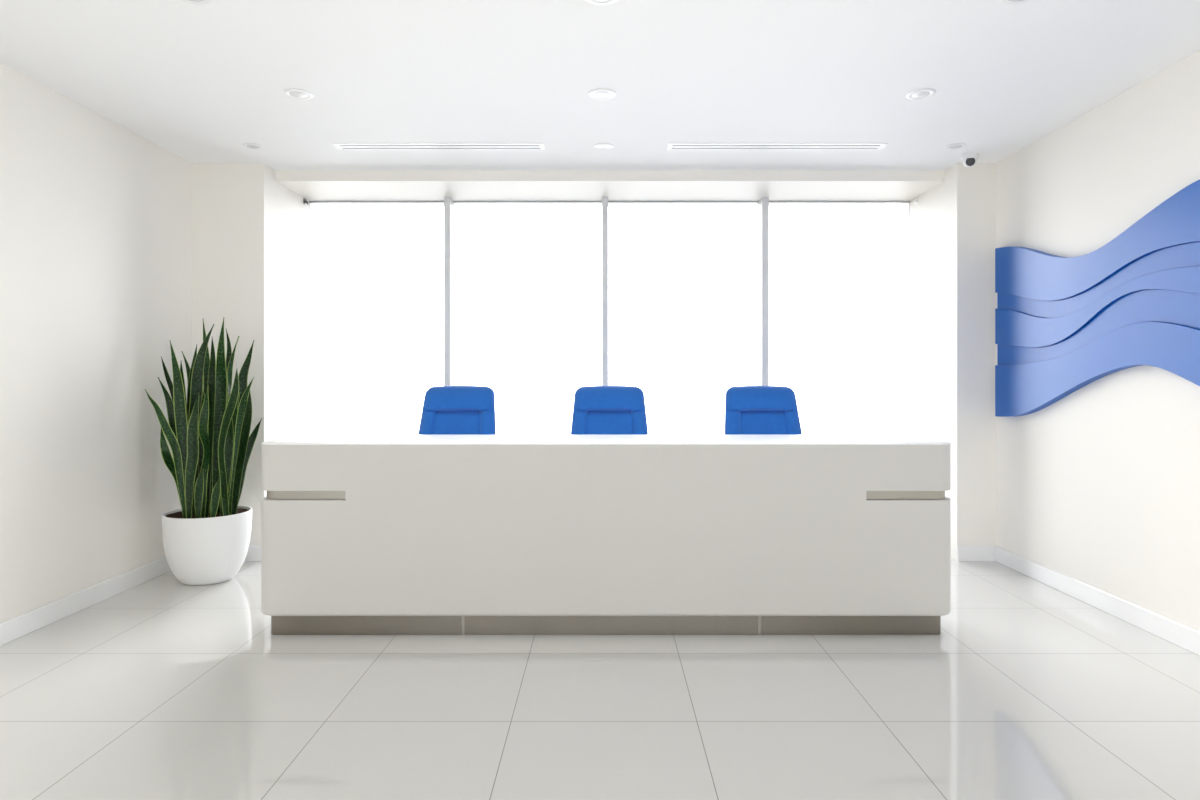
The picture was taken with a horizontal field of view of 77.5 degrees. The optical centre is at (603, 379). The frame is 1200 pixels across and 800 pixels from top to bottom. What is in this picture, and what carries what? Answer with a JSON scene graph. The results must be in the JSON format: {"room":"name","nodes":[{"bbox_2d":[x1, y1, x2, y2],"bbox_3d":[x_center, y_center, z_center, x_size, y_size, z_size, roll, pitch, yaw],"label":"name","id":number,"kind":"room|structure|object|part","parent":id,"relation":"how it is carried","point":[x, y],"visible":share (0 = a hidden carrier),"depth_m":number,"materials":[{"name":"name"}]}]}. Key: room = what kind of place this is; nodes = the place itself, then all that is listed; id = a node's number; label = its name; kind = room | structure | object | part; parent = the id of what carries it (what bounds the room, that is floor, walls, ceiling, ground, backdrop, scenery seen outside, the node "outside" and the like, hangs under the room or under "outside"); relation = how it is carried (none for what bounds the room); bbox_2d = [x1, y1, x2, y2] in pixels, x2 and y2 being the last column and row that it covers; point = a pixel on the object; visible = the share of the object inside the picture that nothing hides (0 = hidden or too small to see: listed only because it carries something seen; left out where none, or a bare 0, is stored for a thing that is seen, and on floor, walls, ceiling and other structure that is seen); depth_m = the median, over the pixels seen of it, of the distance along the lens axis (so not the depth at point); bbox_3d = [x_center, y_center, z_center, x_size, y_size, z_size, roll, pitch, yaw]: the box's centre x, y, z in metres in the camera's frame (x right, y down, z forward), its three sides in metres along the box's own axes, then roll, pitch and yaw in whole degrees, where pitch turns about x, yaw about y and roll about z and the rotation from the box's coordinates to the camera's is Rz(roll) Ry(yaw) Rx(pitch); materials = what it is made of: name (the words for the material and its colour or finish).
{"room":"lobby","nodes":[
{"label":"lobby","id":0,"kind":"room"},
{"bbox_2d":[0,62,191,622],"bbox_3d":[-3.421,-0.146,2.010,0.150,3.232,10.420,0,0,0],"label":"wall","id":1,"kind":"structure","parent":0,"point":[96,215],"depth_m":4.78,"materials":[{"name":"white paint"}]},
{"bbox_2d":[0,557,170,645],"bbox_3d":[-3.340,1.408,1.438,0.013,0.124,9.275,0,0,0],"label":"baseboard","id":2,"kind":"structure","parent":1,"relation":"attached to","point":[14,628],"depth_m":4.74,"materials":[{"name":"white"}]},
{"bbox_2d":[192,163,317,545],"bbox_3d":[-3.054,-0.146,6.647,0.585,3.232,1.145,0,0,0],"label":"wall","id":3,"kind":"structure","parent":0,"point":[255,239],"depth_m":6.08,"materials":[{"name":"white paint"}]},
{"bbox_2d":[244,546,260,560],"bbox_3d":[-3.047,1.408,6.069,0.572,0.124,0.013,0,0,0],"label":"baseboard","id":4,"kind":"structure","parent":3,"relation":"attached to","point":[254,552],"depth_m":6.06,"materials":[{"name":"white"}]},
{"bbox_2d":[309,201,443,203],"bbox_3d":[-2.114,-0.102,7.030,1.295,3.145,0.080,0,0,0],"label":"window frame","id":5,"kind":"structure","parent":3,"relation":"in","point":[311,202],"depth_m":7.01,"materials":[{"name":"grey metal"}]},
{"bbox_2d":[0,558,1199,799],"bbox_3d":[-0.081,1.530,2.035,6.930,0.120,10.470,0,0,0],"label":"floor","id":6,"kind":"structure","parent":0,"point":[163,687],"depth_m":3.33,"materials":[{"name":"white tile"}]},
{"bbox_2d":[145,318,261,584],"bbox_3d":[-2.902,0.501,5.494,0.732,1.938,0.587,0,0,29],"label":"potted snake plant","id":7,"kind":"object","parent":6,"relation":"on","point":[206,541],"visible":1,"depth_m":5.37,"materials":[{"name":"green plant"}]},
{"bbox_3d":[-2.912,1.218,5.500,0.589,0.504,0.589,0,0,0],"label":"pot","id":8,"kind":"part","parent":7,"relation":"part of","materials":[{"name":"white ceramic"}]},
{"bbox_2d":[444,197,454,385],"bbox_3d":[-1.438,-0.102,6.958,0.057,3.145,0.224,0,0,0],"label":"trim","id":9,"kind":"structure","parent":6,"relation":"on","point":[449,206],"depth_m":6.84,"materials":[{"name":"white metal"}]},
{"bbox_2d":[418,386,495,434],"bbox_3d":[-1.083,0.756,5.376,0.612,1.428,0.629,0,0,0],"label":"office chair","id":10,"kind":"object","parent":6,"relation":"on","point":[447,410],"visible":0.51,"depth_m":5.53,"materials":[{"name":"blue fabric"}]},
{"bbox_2d":[453,201,601,203],"bbox_3d":[-0.714,-0.102,7.030,1.391,3.145,0.080,0,0,0],"label":"window frame","id":11,"kind":"structure","parent":6,"relation":"on","point":[455,202],"depth_m":7.01,"materials":[{"name":"grey metal"}]},
{"bbox_2d":[602,197,607,385],"bbox_3d":[0.011,-0.102,6.958,0.057,3.145,0.224,0,0,0],"label":"trim","id":12,"kind":"structure","parent":6,"relation":"on","point":[604,199],"depth_m":6.84,"materials":[{"name":"white metal"}]},
{"bbox_2d":[261,435,950,634],"bbox_3d":[0.011,0.915,4.607,3.995,1.109,0.700,0,0,0],"label":"reception desk","id":13,"kind":"object","parent":6,"relation":"on","point":[361,534],"visible":1,"depth_m":4.26,"materials":[{"name":"white laminate"}]},
{"bbox_2d":[261,435,950,444],"bbox_3d":[0.011,0.365,4.607,3.995,0.009,0.700,0,0,0],"label":"countertop","id":14,"kind":"structure","parent":13,"relation":"on","point":[301,439],"depth_m":4.46,"materials":[{"name":"white"}]},
{"bbox_2d":[571,386,647,434],"bbox_3d":[0.040,0.756,5.376,0.612,1.428,0.629,0,0,0],"label":"office chair","id":15,"kind":"object","parent":6,"relation":"on","point":[597,410],"visible":0.47,"depth_m":5.53,"materials":[{"name":"blue fabric"}]},
{"bbox_2d":[608,201,758,203],"bbox_3d":[0.743,-0.102,7.030,1.408,3.145,0.080,0,0,0],"label":"window frame","id":16,"kind":"structure","parent":6,"relation":"on","point":[609,202],"depth_m":7.01,"materials":[{"name":"grey metal"}]},
{"bbox_2d":[724,386,801,434],"bbox_3d":[1.174,0.756,5.376,0.612,1.428,0.629,0,0,0],"label":"office chair","id":17,"kind":"object","parent":6,"relation":"on","point":[749,410],"visible":0.48,"depth_m":5.53,"materials":[{"name":"blue fabric"}]},
{"bbox_2d":[757,197,768,385],"bbox_3d":[1.479,-0.102,6.958,0.064,3.145,0.224,0,0,0],"label":"trim","id":18,"kind":"structure","parent":6,"relation":"on","point":[763,204],"depth_m":6.84,"materials":[{"name":"white metal"}]},
{"bbox_2d":[0,0,1199,170],"bbox_3d":[-0.081,-1.837,2.035,6.930,0.150,10.470,0,0,0],"label":"ceiling","id":19,"kind":"structure","parent":0,"point":[200,83],"depth_m":4.26,"materials":[{"name":"white paint"}]},
{"bbox_2d":[181,0,211,4],"bbox_3d":[-1.886,-1.757,3.420,0.172,0.010,0.172,0,0,0],"label":"recessed light","id":20,"kind":"object","parent":19,"relation":"in","point":[198,2],"visible":1,"depth_m":3.47,"materials":[{"name":"white"}]},
{"bbox_2d":[243,143,262,148],"bbox_3d":[-2.640,-1.757,5.630,0.140,0.010,0.140,0,0,0],"label":"recessed light","id":21,"kind":"object","parent":19,"relation":"in","point":[247,145],"visible":1,"depth_m":5.62,"materials":[{"name":"white"}]},
{"bbox_2d":[283,88,313,99],"bbox_3d":[-1.880,-1.757,4.605,0.172,0.010,0.172,0,0,0],"label":"recessed light","id":22,"kind":"object","parent":19,"relation":"in","point":[295,93],"visible":1,"depth_m":4.59,"materials":[{"name":"white"}]},
{"bbox_2d":[332,143,544,149],"bbox_3d":[-1.235,-1.760,5.643,1.570,0.004,0.155,0,0,0],"label":"ceiling vent","id":23,"kind":"object","parent":19,"relation":"in","point":[341,146],"visible":1,"depth_m":5.63,"materials":[{"name":"white metal"}]},
{"bbox_2d":[586,0,616,4],"bbox_3d":[-0.010,-1.757,3.420,0.172,0.010,0.172,0,0,0],"label":"recessed light","id":24,"kind":"object","parent":19,"relation":"in","point":[599,2],"visible":1,"depth_m":3.47,"materials":[{"name":"white plastic"}]},
{"bbox_2d":[588,88,615,99],"bbox_3d":[-0.010,-1.757,4.605,0.172,0.010,0.172,0,0,0],"label":"recessed light","id":25,"kind":"object","parent":19,"relation":"in","point":[601,93],"visible":1,"depth_m":4.59,"materials":[{"name":"white plastic"}]},
{"bbox_2d":[595,143,612,148],"bbox_3d":[0.000,-1.757,5.630,0.140,0.010,0.140,0,0,0],"label":"recessed light","id":26,"kind":"object","parent":19,"relation":"in","point":[600,145],"visible":1,"depth_m":5.62,"materials":[{"name":"white plastic"}]},
{"bbox_2d":[667,143,887,149],"bbox_3d":[1.295,-1.760,5.643,1.630,0.004,0.155,0,0,0],"label":"ceiling vent","id":27,"kind":"object","parent":19,"relation":"in","point":[671,146],"visible":1,"depth_m":5.63,"materials":[{"name":"white metal"}]},
{"bbox_2d":[906,88,935,99],"bbox_3d":[1.950,-1.757,4.605,0.172,0.010,0.172,0,0,0],"label":"recessed light","id":28,"kind":"object","parent":19,"relation":"in","point":[923,93],"visible":1,"depth_m":4.59,"materials":[{"name":"white"}]},
{"bbox_2d":[946,143,965,148],"bbox_3d":[2.650,-1.757,5.630,0.140,0.010,0.140,0,0,0],"label":"recessed light","id":29,"kind":"object","parent":19,"relation":"in","point":[955,145],"visible":1,"depth_m":5.62,"materials":[{"name":"white plastic"}]},
{"bbox_2d":[960,153,978,167],"bbox_3d":[2.865,-1.713,5.860,0.136,0.098,0.136,0,0,0],"label":"security camera","id":30,"kind":"object","parent":19,"relation":"attached to","point":[969,160],"visible":1,"depth_m":5.82,"materials":[{"name":"white plastic"}]},
{"bbox_2d":[1000,0,1030,4],"bbox_3d":[1.905,-1.757,3.420,0.172,0.010,0.172,0,0,0],"label":"recessed light","id":31,"kind":"object","parent":19,"relation":"in","point":[1008,2],"visible":1,"depth_m":3.47,"materials":[{"name":"white plastic"}]},
{"bbox_2d":[901,163,995,560],"bbox_3d":[3.026,-0.146,6.647,0.316,3.232,1.145,0,0,0],"label":"wall","id":32,"kind":"structure","parent":0,"point":[952,229],"depth_m":6.10,"materials":[{"name":"white paint"}]},
{"bbox_2d":[276,171,944,205],"bbox_3d":[0.053,-1.718,6.758,5.629,0.087,0.923,0,0,0],"label":"trim","id":33,"kind":"structure","parent":32,"relation":"attached to","point":[311,185],"depth_m":6.47,"materials":[{"name":"white paint"}]},
{"bbox_2d":[769,201,909,431],"bbox_3d":[2.189,-0.102,7.030,1.357,3.145,0.080,0,0,0],"label":"window","id":34,"kind":"structure","parent":32,"relation":"in","point":[770,202],"depth_m":7.01,"materials":[{"name":"grey metal"}]},
{"bbox_3d":[2.189,-0.127,7.026,1.357,3.073,0.012,0,0,0],"label":"glass pane","id":35,"kind":"part","parent":34,"relation":"part of","materials":[{"name":"glass"}]},
{"bbox_2d":[957,546,994,560],"bbox_3d":[3.019,1.408,6.069,0.303,0.124,0.013,0,0,0],"label":"baseboard","id":36,"kind":"structure","parent":32,"relation":"attached to","point":[964,553],"depth_m":6.06,"materials":[{"name":"white"}]},
{"bbox_2d":[996,50,1199,631],"bbox_3d":[3.259,-0.146,2.010,0.150,3.232,10.420,0,0,0],"label":"wall","id":37,"kind":"structure","parent":0,"point":[1098,487],"depth_m":4.69,"materials":[{"name":"white paint"}]},
{"bbox_2d":[995,180,1199,416],"bbox_3d":[3.153,-0.367,4.436,0.058,1.375,3.073,0,0,0],"label":"wall panel","id":38,"kind":"object","parent":37,"relation":"attached to","point":[1063,325],"visible":1,"depth_m":4.71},
{"bbox_2d":[995,546,1199,655],"bbox_3d":[3.178,1.408,1.438,0.013,0.124,9.275,0,0,0],"label":"baseboard","id":39,"kind":"structure","parent":37,"relation":"attached to","point":[1180,635],"depth_m":4.71,"materials":[{"name":"white"}]}
]}

